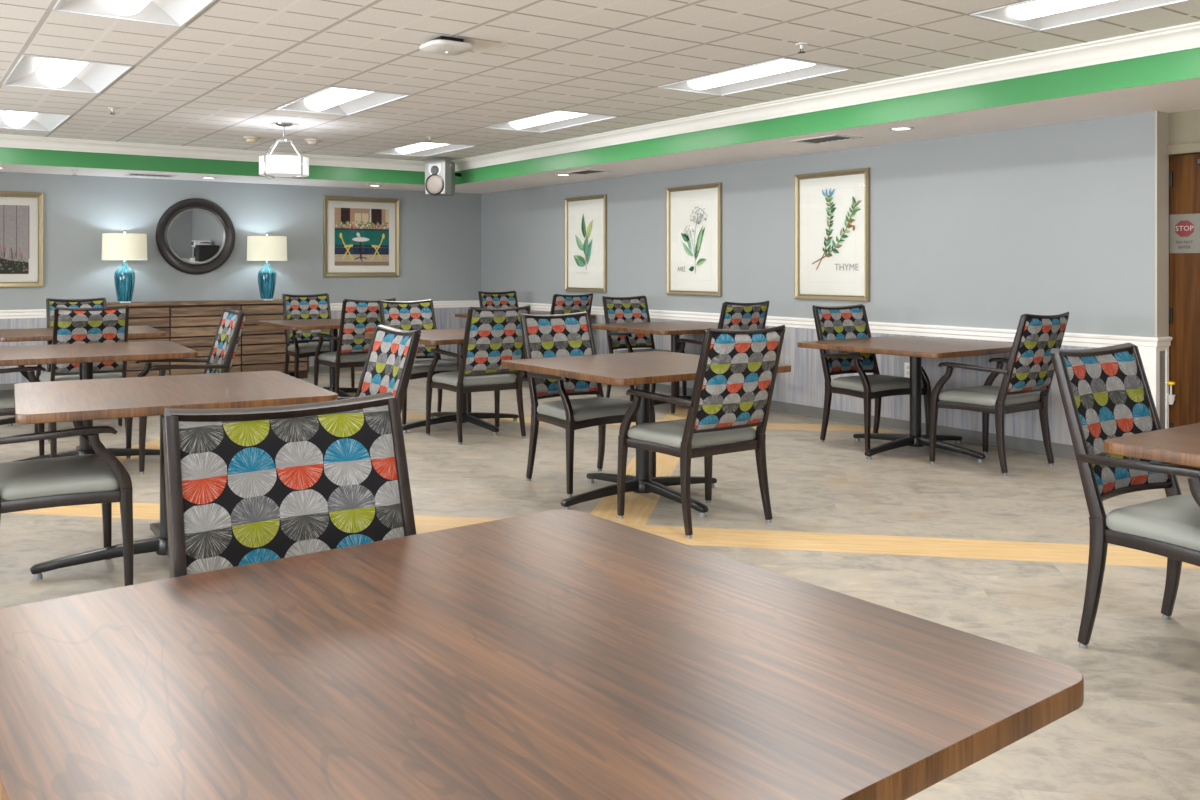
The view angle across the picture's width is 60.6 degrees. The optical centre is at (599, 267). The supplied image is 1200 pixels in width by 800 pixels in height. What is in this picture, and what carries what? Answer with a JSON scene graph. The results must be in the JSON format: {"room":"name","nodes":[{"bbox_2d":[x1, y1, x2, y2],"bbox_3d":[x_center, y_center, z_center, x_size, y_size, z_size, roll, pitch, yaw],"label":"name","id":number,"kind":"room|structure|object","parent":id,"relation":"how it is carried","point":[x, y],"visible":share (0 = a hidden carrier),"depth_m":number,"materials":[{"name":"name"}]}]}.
{"room":"care facility","nodes":[
{"label":"care facility","id":0,"kind":"room"},
{"bbox_2d":[0,172,480,309],"bbox_3d":[-5.652,-0.128,11.185,10.360,2.875,0.150,0,0,-35],"label":"wall","id":1,"kind":"structure","parent":0,"point":[440,236],"depth_m":12.06,"materials":[{"name":"paint"}]},
{"bbox_2d":[0,191,43,286],"bbox_3d":[-6.316,-0.290,10.607,1.000,1.000,0.034,0,0,-35],"label":"framed picture","id":2,"kind":"object","parent":1,"relation":"attached to","point":[21,213],"visible":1,"depth_m":10.78,"materials":[{"name":"paper"}]},
{"bbox_2d":[0,205,28,273],"bbox_3d":[-6.317,-0.290,10.616,0.727,0.720,0.003,0,0,-35],"label":"photograph","id":3,"kind":"object","parent":2,"relation":"attached to","point":[14,219],"depth_m":10.75,"materials":[{"name":"paper"}]},
{"bbox_2d":[156,198,235,274],"bbox_3d":[-4.626,-0.353,11.769,0.876,0.876,0.049,0,1,-35],"label":"round mirror","id":4,"kind":"object","parent":1,"relation":"attached to","point":[195,236],"visible":1,"depth_m":11.77,"materials":[{"name":"dark brown wood"},{"name":"mirror glass"}]},
{"bbox_2d":[0,358,456,389],"bbox_3d":[-5.644,1.258,11.087,9.860,0.105,0.020,0,0,-35],"label":"baseboard","id":5,"kind":"structure","parent":1,"relation":"attached to","point":[322,369],"depth_m":12.65,"materials":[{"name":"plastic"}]},
{"bbox_2d":[0,307,479,383],"bbox_3d":[-5.648,0.859,11.092,9.860,0.722,0.009,0,0,-35],"label":"trim","id":6,"kind":"structure","parent":1,"relation":"attached to","point":[445,318],"depth_m":10.91,"materials":[{"name":"white wood"}]},
{"bbox_2d":[0,300,479,318],"bbox_3d":[-5.639,0.492,11.079,9.860,0.089,0.038,0,0,-35],"label":"trim","id":7,"kind":"structure","parent":1,"relation":"attached to","point":[38,313],"depth_m":12.68,"materials":[{"name":"white wood"}]},
{"bbox_2d":[323,196,399,276],"bbox_3d":[-2.993,-0.380,12.932,1.000,1.000,0.034,0,0,-35],"label":"framed picture","id":8,"kind":"object","parent":1,"relation":"attached to","point":[361,235],"visible":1,"depth_m":12.93,"materials":[{"name":"multicoloured paper"}]},
{"bbox_2d":[335,208,388,265],"bbox_3d":[-2.997,-0.380,12.937,0.720,0.720,0.005,0,0,-35],"label":"painting","id":9,"kind":"object","parent":8,"relation":"attached to","point":[361,234],"depth_m":12.93,"materials":[{"name":"paper"}]},
{"bbox_2d":[0,371,1199,799],"bbox_3d":[0.046,1.360,4.993,12.600,0.100,16.930,0,0,-35],"label":"floor","id":10,"kind":"structure","parent":0,"point":[954,541],"depth_m":4.94,"materials":[{"name":"tile"}]},
{"bbox_2d":[0,365,56,457],"bbox_3d":[-3.929,0.799,6.600,0.696,1.022,0.630,0,0,-35],"label":"dining chair","id":11,"kind":"object","parent":10,"relation":"on","point":[7,403],"visible":0.38,"depth_m":6.49,"materials":[{"name":"metal"}]},
{"bbox_2d":[0,416,132,585],"bbox_3d":[-2.321,0.799,4.163,0.696,1.022,0.630,0,0,-33],"label":"dining chair","id":12,"kind":"object","parent":10,"relation":"on","point":[99,477],"visible":0.83,"depth_m":4.05,"materials":[{"name":"metal"}]},
{"bbox_2d":[46,297,106,372],"bbox_3d":[-4.764,0.799,9.428,0.630,1.022,0.696,0,0,-35],"label":"dining chair","id":13,"kind":"object","parent":10,"relation":"on","point":[51,304],"visible":0.1,"depth_m":9.62,"materials":[{"name":"fabric"}]},
{"bbox_2d":[34,305,128,443],"bbox_3d":[-3.972,0.799,7.929,0.630,1.022,0.696,0,0,-35],"label":"dining chair","id":14,"kind":"object","parent":10,"relation":"on","point":[106,324],"visible":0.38,"depth_m":7.69,"materials":[{"name":"fabric"}]},
{"bbox_2d":[0,326,165,425],"bbox_3d":[-4.423,0.926,8.731,1.200,0.768,1.200,0,0,-31],"label":"dining table","id":15,"kind":"object","parent":10,"relation":"on","point":[34,334],"visible":0.19,"depth_m":8.45,"materials":[{"name":"brown wood"}]},
{"bbox_2d":[0,341,197,463],"bbox_3d":[-3.380,0.926,6.752,1.200,0.768,1.200,0,0,-31],"label":"dining table","id":16,"kind":"object","parent":10,"relation":"on","point":[86,354],"visible":0.65,"depth_m":6.60,"materials":[{"name":"brown wood"}]},
{"bbox_2d":[14,371,337,579],"bbox_3d":[-1.920,0.926,4.576,1.200,0.768,1.200,0,0,-30],"label":"dining table","id":17,"kind":"object","parent":10,"relation":"on","point":[91,399],"visible":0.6,"depth_m":4.40,"materials":[{"name":"brown wood"}]},
{"bbox_2d":[126,308,245,473],"bbox_3d":[-2.782,0.799,6.935,0.696,1.022,0.630,0,0,-32],"label":"dining chair","id":18,"kind":"object","parent":10,"relation":"on","point":[220,359],"visible":0.42,"depth_m":6.99,"materials":[{"name":"fabric"}]},
{"bbox_2d":[106,299,308,378],"bbox_3d":[-4.500,0.848,11.605,2.354,0.925,0.462,0,0,-35],"label":"sideboard","id":19,"kind":"object","parent":10,"relation":"on","point":[193,325],"visible":0.42,"depth_m":11.46,"materials":[{"name":"brown wood"}]},
{"bbox_2d":[102,230,146,302],"bbox_3d":[-5.132,-0.009,11.079,0.450,0.788,0.450,0,0,-35],"label":"table lamp","id":20,"kind":"object","parent":19,"relation":"on","point":[124,246],"visible":1,"depth_m":10.96,"materials":[{"name":"white fabric"}]},
{"bbox_2d":[114,262,134,300],"bbox_3d":[-5.131,0.156,11.080,0.208,0.422,0.209,0,0,-35],"label":"lamp base","id":21,"kind":"object","parent":20,"relation":"on","point":[124,277],"depth_m":11.01,"materials":[{"name":"teal ceramic"}]},
{"bbox_2d":[247,233,286,299],"bbox_3d":[-3.878,-0.009,11.956,0.450,0.788,0.450,0,0,-35],"label":"table lamp","id":22,"kind":"object","parent":19,"relation":"on","point":[267,248],"visible":1,"depth_m":11.83,"materials":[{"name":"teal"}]},
{"bbox_2d":[258,262,275,298],"bbox_3d":[-3.877,0.156,11.957,0.208,0.422,0.209,0,0,-35],"label":"lamp base","id":23,"kind":"object","parent":22,"relation":"on","point":[266,275],"depth_m":11.89,"materials":[{"name":"teal ceramic"}]},
{"bbox_2d":[162,392,415,577],"bbox_3d":[-0.508,0.799,1.983,0.630,1.022,0.696,0,0,-35],"label":"dining chair","id":24,"kind":"object","parent":10,"relation":"on","point":[244,486],"visible":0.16,"depth_m":2.18,"materials":[{"name":"fabric"}]},
{"bbox_2d":[257,318,356,396],"bbox_3d":[-2.648,0.926,10.205,1.200,0.768,1.200,0,0,-34],"label":"dining table","id":25,"kind":"object","parent":10,"relation":"on","point":[333,325],"visible":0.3,"depth_m":10.13,"materials":[{"name":"brown wood"}]},
{"bbox_2d":[282,293,354,387],"bbox_3d":[-3.053,0.799,10.978,0.630,1.022,0.696,0,0,-34],"label":"dining chair","id":26,"kind":"object","parent":10,"relation":"on","point":[316,306],"visible":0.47,"depth_m":11.09,"materials":[{"name":"fabric"}]},
{"bbox_2d":[314,298,395,396],"bbox_3d":[-2.300,0.799,9.758,0.630,1.022,0.696,0,0,-34],"label":"dining chair","id":27,"kind":"object","parent":10,"relation":"on","point":[358,317],"visible":0.51,"depth_m":9.49,"materials":[{"name":"fabric"}]},
{"bbox_2d":[338,325,420,412],"bbox_3d":[-1.225,0.799,4.779,0.696,1.022,0.630,0,0,-33],"label":"dining chair","id":28,"kind":"object","parent":10,"relation":"on","point":[392,352],"visible":0.15,"depth_m":4.93,"materials":[{"name":"fabric"}]},
{"bbox_2d":[379,299,470,425],"bbox_3d":[-1.560,0.799,8.911,0.630,1.022,0.696,0,0,-35],"label":"dining chair","id":29,"kind":"object","parent":10,"relation":"on","point":[419,314],"visible":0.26,"depth_m":9.09,"materials":[{"name":"fabric"}]},
{"bbox_2d":[365,328,518,434],"bbox_3d":[-1.132,0.926,8.422,1.200,0.768,1.200,0,0,-38],"label":"dining table","id":30,"kind":"object","parent":10,"relation":"on","point":[434,336],"visible":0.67,"depth_m":8.30,"materials":[{"name":"brown wood"}]},
{"bbox_2d":[426,305,530,444],"bbox_3d":[-0.904,0.799,7.866,0.630,1.022,0.696,0,0,-33],"label":"dining chair","id":31,"kind":"object","parent":10,"relation":"on","point":[492,336],"visible":0.98,"depth_m":7.65,"materials":[{"name":"fabric"}]},
{"bbox_2d":[478,291,517,307],"bbox_3d":[-1.084,0.799,12.246,0.630,1.022,0.696,0,0,-34],"label":"dining chair","id":32,"kind":"object","parent":10,"relation":"on","point":[508,299],"visible":0.09,"depth_m":12.48,"materials":[{"name":"fabric"}]},
{"bbox_2d":[455,311,594,377],"bbox_3d":[-0.872,0.926,11.801,1.200,0.768,1.200,0,0,-35],"label":"dining table","id":33,"kind":"object","parent":10,"relation":"on","point":[463,315],"visible":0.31,"depth_m":11.76,"materials":[{"name":"brown wood"}]},
{"bbox_2d":[0,510,1083,799],"bbox_3d":[-0.177,0.926,1.475,1.200,0.768,1.200,0,0,-38],"label":"dining table","id":34,"kind":"object","parent":10,"relation":"on","point":[553,654],"visible":1,"depth_m":1.33,"materials":[{"name":"brown wood"}]},
{"bbox_2d":[550,293,592,315],"bbox_3d":[-0.459,0.799,11.473,0.630,1.022,0.696,0,0,-35],"label":"dining chair","id":35,"kind":"object","parent":10,"relation":"on","point":[561,304],"visible":0.11,"depth_m":11.17,"materials":[{"name":"fabric"}]},
{"bbox_2d":[520,311,655,496],"bbox_3d":[-0.117,0.799,6.308,0.630,1.022,0.696,0,0,-35],"label":"dining chair","id":36,"kind":"object","parent":10,"relation":"on","point":[557,335],"visible":0.72,"depth_m":6.33,"materials":[{"name":"fabric"}]},
{"bbox_2d":[602,295,685,400],"bbox_3d":[0.396,0.799,10.120,0.630,1.022,0.696,0,0,-30],"label":"dining chair","id":37,"kind":"object","parent":10,"relation":"on","point":[635,309],"visible":0.42,"depth_m":10.29,"materials":[{"name":"fabric"}]},
{"bbox_2d":[501,351,790,516],"bbox_3d":[0.243,0.926,5.816,1.200,0.768,1.200,0,0,-35],"label":"dining table","id":38,"kind":"object","parent":10,"relation":"on","point":[640,369],"visible":0.87,"depth_m":5.69,"materials":[{"name":"brown wood"}]},
{"bbox_2d":[591,321,717,404],"bbox_3d":[0.700,0.926,9.545,1.200,0.768,1.200,0,0,-34],"label":"dining table","id":39,"kind":"object","parent":10,"relation":"on","point":[673,328],"visible":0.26,"depth_m":9.40,"materials":[{"name":"brown wood"}]},
{"bbox_2d":[617,325,785,538],"bbox_3d":[0.546,0.799,5.256,0.630,1.022,0.696,0,0,-35],"label":"dining chair","id":40,"kind":"object","parent":10,"relation":"on","point":[732,392],"visible":1,"depth_m":5.06,"materials":[{"name":"fabric"}]},
{"bbox_2d":[671,301,768,414],"bbox_3d":[1.083,0.799,8.988,0.630,1.022,0.696,0,0,-34],"label":"dining chair","id":41,"kind":"object","parent":10,"relation":"on","point":[733,316],"visible":0.25,"depth_m":8.71,"materials":[{"name":"fabric"}]},
{"bbox_2d":[812,304,930,450],"bbox_3d":[1.988,0.799,7.670,0.630,1.022,0.696,0,0,-29],"label":"dining chair","id":42,"kind":"object","parent":10,"relation":"on","point":[851,321],"visible":0.8,"depth_m":7.68,"materials":[{"name":"metal"}]},
{"bbox_2d":[797,336,1012,462],"bbox_3d":[2.247,0.926,7.308,1.200,0.768,1.200,0,0,-37],"label":"dining table","id":43,"kind":"object","parent":10,"relation":"on","point":[916,348],"visible":0.92,"depth_m":7.20,"materials":[{"name":"brown wood"}]},
{"bbox_2d":[929,312,1069,475],"bbox_3d":[2.657,0.799,6.758,0.630,1.022,0.696,0,0,-36],"label":"dining chair","id":44,"kind":"object","parent":10,"relation":"on","point":[1029,370],"visible":0.98,"depth_m":6.57,"materials":[{"name":"metal"}]},
{"bbox_2d":[1050,343,1199,648],"bbox_3d":[1.986,0.799,3.532,0.630,1.022,0.696,0,0,-33],"label":"dining chair","id":45,"kind":"object","parent":10,"relation":"on","point":[1105,392],"visible":0.94,"depth_m":3.60,"materials":[{"name":"metal"}]},
{"bbox_2d":[1104,423,1199,467],"bbox_3d":[2.389,0.926,3.057,1.200,0.768,1.200,0,0,-35],"label":"dining table","id":46,"kind":"object","parent":10,"relation":"on","point":[1180,445],"visible":1,"depth_m":3.15,"materials":[{"name":"brown wood"}]},
{"bbox_2d":[0,0,1199,160],"bbox_3d":[-1.049,-1.265,3.611,9.020,0.001,15.720,0,0,-35],"label":"ceiling","id":47,"kind":"structure","parent":0,"point":[218,79],"depth_m":6.10,"materials":[{"name":"tile"}]},
{"bbox_2d":[0,109,71,131],"bbox_3d":[-4.979,-1.304,8.842,0.604,0.091,1.238,0,0,-35],"label":"ceiling light","id":48,"kind":"object","parent":47,"relation":"attached to","point":[9,119],"visible":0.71,"depth_m":9.05,"materials":[{"name":"white plastic"}]},
{"bbox_2d":[3,111,36,127],"bbox_3d":[-4.979,-1.303,8.842,0.204,0.086,1.148,0,0,-35],"label":"diffuser","id":49,"kind":"object","parent":48,"relation":"attached to","point":[11,119],"depth_m":8.94,"materials":[{"name":"white plastic"}]},
{"bbox_2d":[3,54,132,93],"bbox_3d":[-3.532,-1.304,6.774,0.604,0.091,1.238,0,0,-35],"label":"ceiling light","id":50,"kind":"object","parent":47,"relation":"attached to","point":[31,71],"visible":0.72,"depth_m":6.90,"materials":[{"name":"white plastic"}]},
{"bbox_2d":[38,58,88,87],"bbox_3d":[-3.532,-1.303,6.774,0.204,0.086,1.148,0,0,-35],"label":"diffuser","id":51,"kind":"object","parent":50,"relation":"attached to","point":[52,73],"depth_m":6.80,"materials":[{"name":"white plastic"}]},
{"bbox_2d":[108,107,117,114],"bbox_3d":[-3.872,-1.240,8.153,0.072,0.050,0.072,0,0,-35],"label":"sprinkler head","id":52,"kind":"object","parent":47,"relation":"attached to","point":[111,108],"visible":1,"depth_m":8.14},
{"bbox_2d":[53,0,215,26],"bbox_3d":[-2.085,-1.304,4.705,0.604,0.091,1.238,0,0,-35],"label":"ceiling light","id":53,"kind":"object","parent":47,"relation":"attached to","point":[178,13],"visible":1,"depth_m":5.11,"materials":[{"name":"white plastic"}]},
{"bbox_2d":[102,0,150,15],"bbox_3d":[-2.085,-1.303,4.705,0.204,0.086,1.148,0,0,-35],"label":"diffuser","id":54,"kind":"object","parent":53,"relation":"attached to","point":[109,7],"depth_m":5.05,"materials":[{"name":"white plastic"}]},
{"bbox_2d":[243,137,259,142],"bbox_3d":[-3.401,-1.241,10.008,0.156,0.048,0.156,0,0,-35],"label":"smoke detector","id":55,"kind":"object","parent":47,"relation":"attached to","point":[248,139],"visible":1,"depth_m":9.97,"materials":[{"name":"white plastic"}]},
{"bbox_2d":[259,122,308,178],"bbox_3d":[-2.782,-1.027,9.037,0.420,0.476,0.420,0,0,10],"label":"pendant light","id":56,"kind":"object","parent":47,"relation":"hanging from","point":[273,166],"visible":1,"depth_m":8.89,"materials":[{"name":"silver metal"}]},
{"bbox_2d":[304,139,320,144],"bbox_3d":[-2.853,-1.241,10.184,0.156,0.048,0.156,0,0,-35],"label":"smoke detector","id":57,"kind":"object","parent":47,"relation":"attached to","point":[309,141],"visible":1,"depth_m":10.14,"materials":[{"name":"white plastic"}]},
{"bbox_2d":[276,86,410,115],"bbox_3d":[-1.987,-1.304,7.854,0.604,0.091,1.238,0,0,-35],"label":"ceiling light","id":58,"kind":"object","parent":47,"relation":"attached to","point":[330,100],"visible":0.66,"depth_m":7.98,"materials":[{"name":"white plastic"}]},
{"bbox_2d":[305,88,372,110],"bbox_3d":[-1.987,-1.303,7.854,0.204,0.086,1.148,0,0,-35],"label":"diffuser","id":59,"kind":"object","parent":58,"relation":"attached to","point":[325,100],"depth_m":7.85,"materials":[{"name":"white plastic"}]},
{"bbox_2d":[375,142,475,156],"bbox_3d":[-1.889,-1.304,11.003,0.604,0.091,1.238,0,0,-35],"label":"ceiling light","id":60,"kind":"object","parent":47,"relation":"attached to","point":[423,149],"visible":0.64,"depth_m":11.13,"materials":[{"name":"white plastic"}]},
{"bbox_2d":[396,142,448,153],"bbox_3d":[-1.889,-1.303,11.003,0.204,0.086,1.148,0,0,-35],"label":"diffuser","id":61,"kind":"object","parent":60,"relation":"attached to","point":[410,149],"depth_m":11.01,"materials":[{"name":"white plastic"}]},
{"bbox_2d":[419,36,473,55],"bbox_3d":[-0.852,-1.229,5.701,0.260,0.072,0.260,0,0,-35],"label":"wireless access point","id":62,"kind":"object","parent":47,"relation":"attached to","point":[442,45],"visible":1,"depth_m":5.63,"materials":[{"name":"grey plastic"}]},
{"bbox_2d":[484,110,618,132],"bbox_3d":[-0.442,-1.304,8.935,0.604,0.091,1.238,0,0,-35],"label":"ceiling light","id":63,"kind":"object","parent":47,"relation":"attached to","point":[558,119],"visible":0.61,"depth_m":9.03,"materials":[{"name":"white plastic"}]},
{"bbox_2d":[509,111,586,128],"bbox_3d":[-0.442,-1.303,8.935,0.204,0.086,1.148,0,0,-35],"label":"diffuser","id":64,"kind":"object","parent":63,"relation":"attached to","point":[559,115],"depth_m":8.91,"materials":[{"name":"white plastic"}]},
{"bbox_2d":[657,57,851,95],"bbox_3d":[1.005,-1.304,6.867,0.604,0.091,1.238,0,0,-35],"label":"ceiling light","id":65,"kind":"object","parent":47,"relation":"attached to","point":[782,70],"visible":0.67,"depth_m":6.91,"materials":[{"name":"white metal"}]},
{"bbox_2d":[687,59,814,89],"bbox_3d":[1.005,-1.303,6.867,0.204,0.086,1.148,0,0,-35],"label":"diffuser","id":66,"kind":"object","parent":65,"relation":"attached to","point":[784,65],"depth_m":6.81,"materials":[{"name":"white plastic"}]},
{"bbox_2d":[795,43,807,52],"bbox_3d":[1.143,-1.240,5.815,0.072,0.050,0.072,0,0,-35],"label":"sprinkler head","id":67,"kind":"object","parent":47,"relation":"attached to","point":[801,45],"visible":1,"depth_m":5.80},
{"bbox_2d":[970,0,1190,30],"bbox_3d":[2.451,-1.304,4.799,0.604,0.091,1.238,0,0,-35],"label":"ceiling light","id":68,"kind":"object","parent":47,"relation":"attached to","point":[1037,15],"visible":0.94,"depth_m":5.14,"materials":[{"name":"white plastic"}]},
{"bbox_2d":[1008,0,1115,19],"bbox_3d":[2.451,-1.303,4.799,0.204,0.086,1.148,0,0,-35],"label":"diffuser","id":69,"kind":"object","parent":68,"relation":"attached to","point":[1039,8],"depth_m":5.06,"materials":[{"name":"white plastic"}]},
{"bbox_2d":[0,78,1199,193],"bbox_3d":[0.059,-1.010,5.063,12.500,0.030,16.630,0,0,-35],"label":"soffit","id":70,"kind":"structure","parent":0,"point":[1181,95],"depth_m":8.12,"materials":[{"name":"paint"}]},
{"bbox_2d":[125,173,177,177],"bbox_3d":[-4.839,-0.991,11.052,0.480,0.008,0.300,0,0,-35],"label":"ceiling vent","id":71,"kind":"object","parent":70,"relation":"in","point":[127,174],"visible":1,"depth_m":11.05,"materials":[{"name":"grey plastic"}]},
{"bbox_2d":[200,177,216,178],"bbox_3d":[-4.341,-0.990,11.388,0.180,0.010,0.180,0,0,-35],"label":"recessed light","id":72,"kind":"object","parent":70,"relation":"in","point":[200,177],"visible":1,"depth_m":11.37,"materials":[{"name":"white"}]},
{"bbox_2d":[555,174,570,175],"bbox_3d":[-0.394,-0.990,11.013,0.180,0.010,0.180,0,0,-35],"label":"recessed light","id":73,"kind":"object","parent":70,"relation":"in","point":[555,174],"visible":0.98,"depth_m":10.99,"materials":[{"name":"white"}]},
{"bbox_2d":[562,169,611,174],"bbox_3d":[-0.140,-0.991,10.703,0.300,0.008,0.480,0,0,-35],"label":"ceiling vent","id":74,"kind":"object","parent":70,"relation":"in","point":[587,171],"visible":1,"depth_m":10.70,"materials":[{"name":"grey plastic"}]},
{"bbox_2d":[0,48,1199,184],"bbox_3d":[-1.085,-1.180,3.613,8.964,0.370,15.564,0,0,-35],"label":"soffit band","id":75,"kind":"structure","parent":70,"relation":"attached to","point":[1184,64],"depth_m":8.00,"materials":[{"name":"green paint"}]},
{"bbox_2d":[425,159,460,195],"bbox_3d":[-1.786,-1.026,11.992,0.290,0.407,0.580,0,0,23],"label":"loudspeaker","id":76,"kind":"object","parent":75,"relation":"attached to","point":[440,175],"visible":1,"depth_m":11.75,"materials":[{"name":"silver metal"}]},
{"bbox_2d":[427,175,441,193],"bbox_3d":[-1.893,-0.945,11.739,0.216,0.216,0.030,0,0,23],"label":"cone","id":77,"kind":"object","parent":76,"relation":"attached to","point":[434,182],"depth_m":11.72,"materials":[{"name":"white plastic"}]},
{"bbox_2d":[0,21,1199,171],"bbox_3d":[-1.044,-1.210,3.639,8.860,0.115,15.560,0,0,-35],"label":"trim","id":78,"kind":"structure","parent":75,"relation":"attached to","point":[1184,36],"depth_m":7.84,"materials":[{"name":"paint"}]},
{"bbox_2d":[790,134,862,143],"bbox_3d":[1.752,-0.991,7.962,0.300,0.008,0.480,0,0,-35],"label":"ceiling vent","id":79,"kind":"object","parent":70,"relation":"in","point":[830,138],"visible":1,"depth_m":7.95,"materials":[{"name":"grey plastic"}]},
{"bbox_2d":[888,127,913,130],"bbox_3d":[2.152,-0.990,7.339,0.180,0.010,0.180,0,0,-35],"label":"recessed light","id":80,"kind":"object","parent":70,"relation":"in","point":[892,128],"visible":1,"depth_m":7.33,"materials":[{"name":"grey plastic"}]},
{"bbox_2d":[481,111,1154,336],"bbox_3d":[0.985,0.155,10.341,0.150,2.310,9.142,0,0,-35],"label":"wall","id":81,"kind":"structure","parent":0,"point":[992,229],"depth_m":7.91,"materials":[{"name":"paint"}]},
{"bbox_2d":[565,194,606,291],"bbox_3d":[-0.172,-0.268,11.833,0.034,1.100,0.830,0,0,-35],"label":"framed picture","id":82,"kind":"object","parent":81,"relation":"attached to","point":[585,216],"visible":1,"depth_m":11.84,"materials":[{"name":"white paper"}]},
{"bbox_2d":[666,183,721,295],"bbox_3d":[0.930,-0.268,10.258,0.034,1.100,0.830,0,0,-35],"label":"framed picture","id":83,"kind":"object","parent":81,"relation":"attached to","point":[693,212],"visible":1,"depth_m":10.25,"materials":[{"name":"white paper"}]},
{"bbox_2d":[530,310,1094,444],"bbox_3d":[0.938,0.859,10.272,0.009,0.722,8.902,0,0,-35],"label":"wainscoting","id":84,"kind":"structure","parent":81,"relation":"attached to","point":[805,383],"depth_m":8.24,"materials":[{"name":"white wood"}]},
{"bbox_2d":[794,168,869,301],"bbox_3d":[1.971,-0.268,8.770,0.034,1.100,0.830,0,0,-35],"label":"framed picture","id":85,"kind":"object","parent":81,"relation":"attached to","point":[832,208],"visible":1,"depth_m":8.76,"materials":[{"name":"white paper"}]},
{"bbox_2d":[602,383,1075,459],"bbox_3d":[0.931,1.258,10.270,0.020,0.105,8.897,0,0,-35],"label":"baseboard","id":86,"kind":"structure","parent":81,"relation":"attached to","point":[1059,450],"depth_m":8.14,"materials":[{"name":"plastic"}]},
{"bbox_2d":[518,302,1172,350],"bbox_3d":[1.023,0.492,10.253,0.187,0.089,9.030,0,0,-35],"label":"trim","id":87,"kind":"structure","parent":81,"relation":"attached to","point":[1007,335],"depth_m":7.88,"materials":[{"name":"white wood"}]},
{"bbox_2d":[904,362,909,377],"bbox_3d":[2.437,0.815,8.112,0.010,0.120,0.076,0,0,-35],"label":"wall outlet","id":88,"kind":"object","parent":81,"relation":"attached to","point":[906,365],"visible":0.75,"depth_m":8.12,"materials":[{"name":"grey plastic"}]},
{"bbox_2d":[1139,346,1168,428],"bbox_3d":[3.575,0.909,6.623,0.167,0.802,0.111,0,0,-35],"label":"trim","id":89,"kind":"structure","parent":81,"relation":"attached to","point":[1150,356],"depth_m":6.56,"materials":[{"name":"white wood"}]},
{"bbox_2d":[1155,111,1168,336],"bbox_3d":[3.609,-0.269,6.591,0.149,1.453,0.012,0,0,-35],"label":"trim","id":90,"kind":"structure","parent":81,"relation":"attached to","point":[1161,118],"depth_m":6.58,"materials":[{"name":"beige paint"}]},
{"bbox_2d":[1160,351,1164,428],"bbox_3d":[3.606,0.909,6.591,0.085,0.802,0.008,0,0,-35],"label":"trim","id":91,"kind":"structure","parent":81,"relation":"attached to","point":[1162,353],"depth_m":6.59,"materials":[{"name":"white wood"}]},
{"bbox_2d":[1167,142,1199,155],"bbox_3d":[4.024,-0.757,6.206,0.130,0.065,1.117,0,0,-35],"label":"door frame","id":92,"kind":"structure","parent":81,"relation":"attached to","point":[1193,147],"depth_m":6.54,"materials":[{"name":"beige paint"}]},
{"bbox_2d":[1169,109,1199,155],"bbox_3d":[4.033,0.152,6.299,0.210,2.315,1.300,0,0,-35],"label":"wall","id":93,"kind":"structure","parent":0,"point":[1184,127],"depth_m":6.55,"materials":[{"name":"beige paint"}]},
{"bbox_2d":[1169,153,1199,467],"bbox_3d":[3.969,0.289,6.203,0.135,2.018,1.056,0,0,-35],"label":"door","id":94,"kind":"structure","parent":93,"relation":"attached to","point":[1184,170],"depth_m":6.56,"materials":[{"name":"brown wood"}]},
{"bbox_2d":[1167,381,1175,404],"bbox_3d":[3.679,0.809,6.607,0.061,0.151,0.052,0,0,-35],"label":"fitting","id":95,"kind":"object","parent":94,"relation":"attached to","point":[1171,397],"visible":1,"depth_m":6.59,"materials":[{"name":"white plastic"}]},
{"bbox_2d":[1169,213,1199,252],"bbox_3d":[3.741,-0.215,6.566,0.005,0.250,0.188,0,0,-35],"label":"door sign","id":96,"kind":"object","parent":94,"relation":"attached to","point":[1184,229],"visible":1,"depth_m":6.57,"materials":[{"name":"paper"}]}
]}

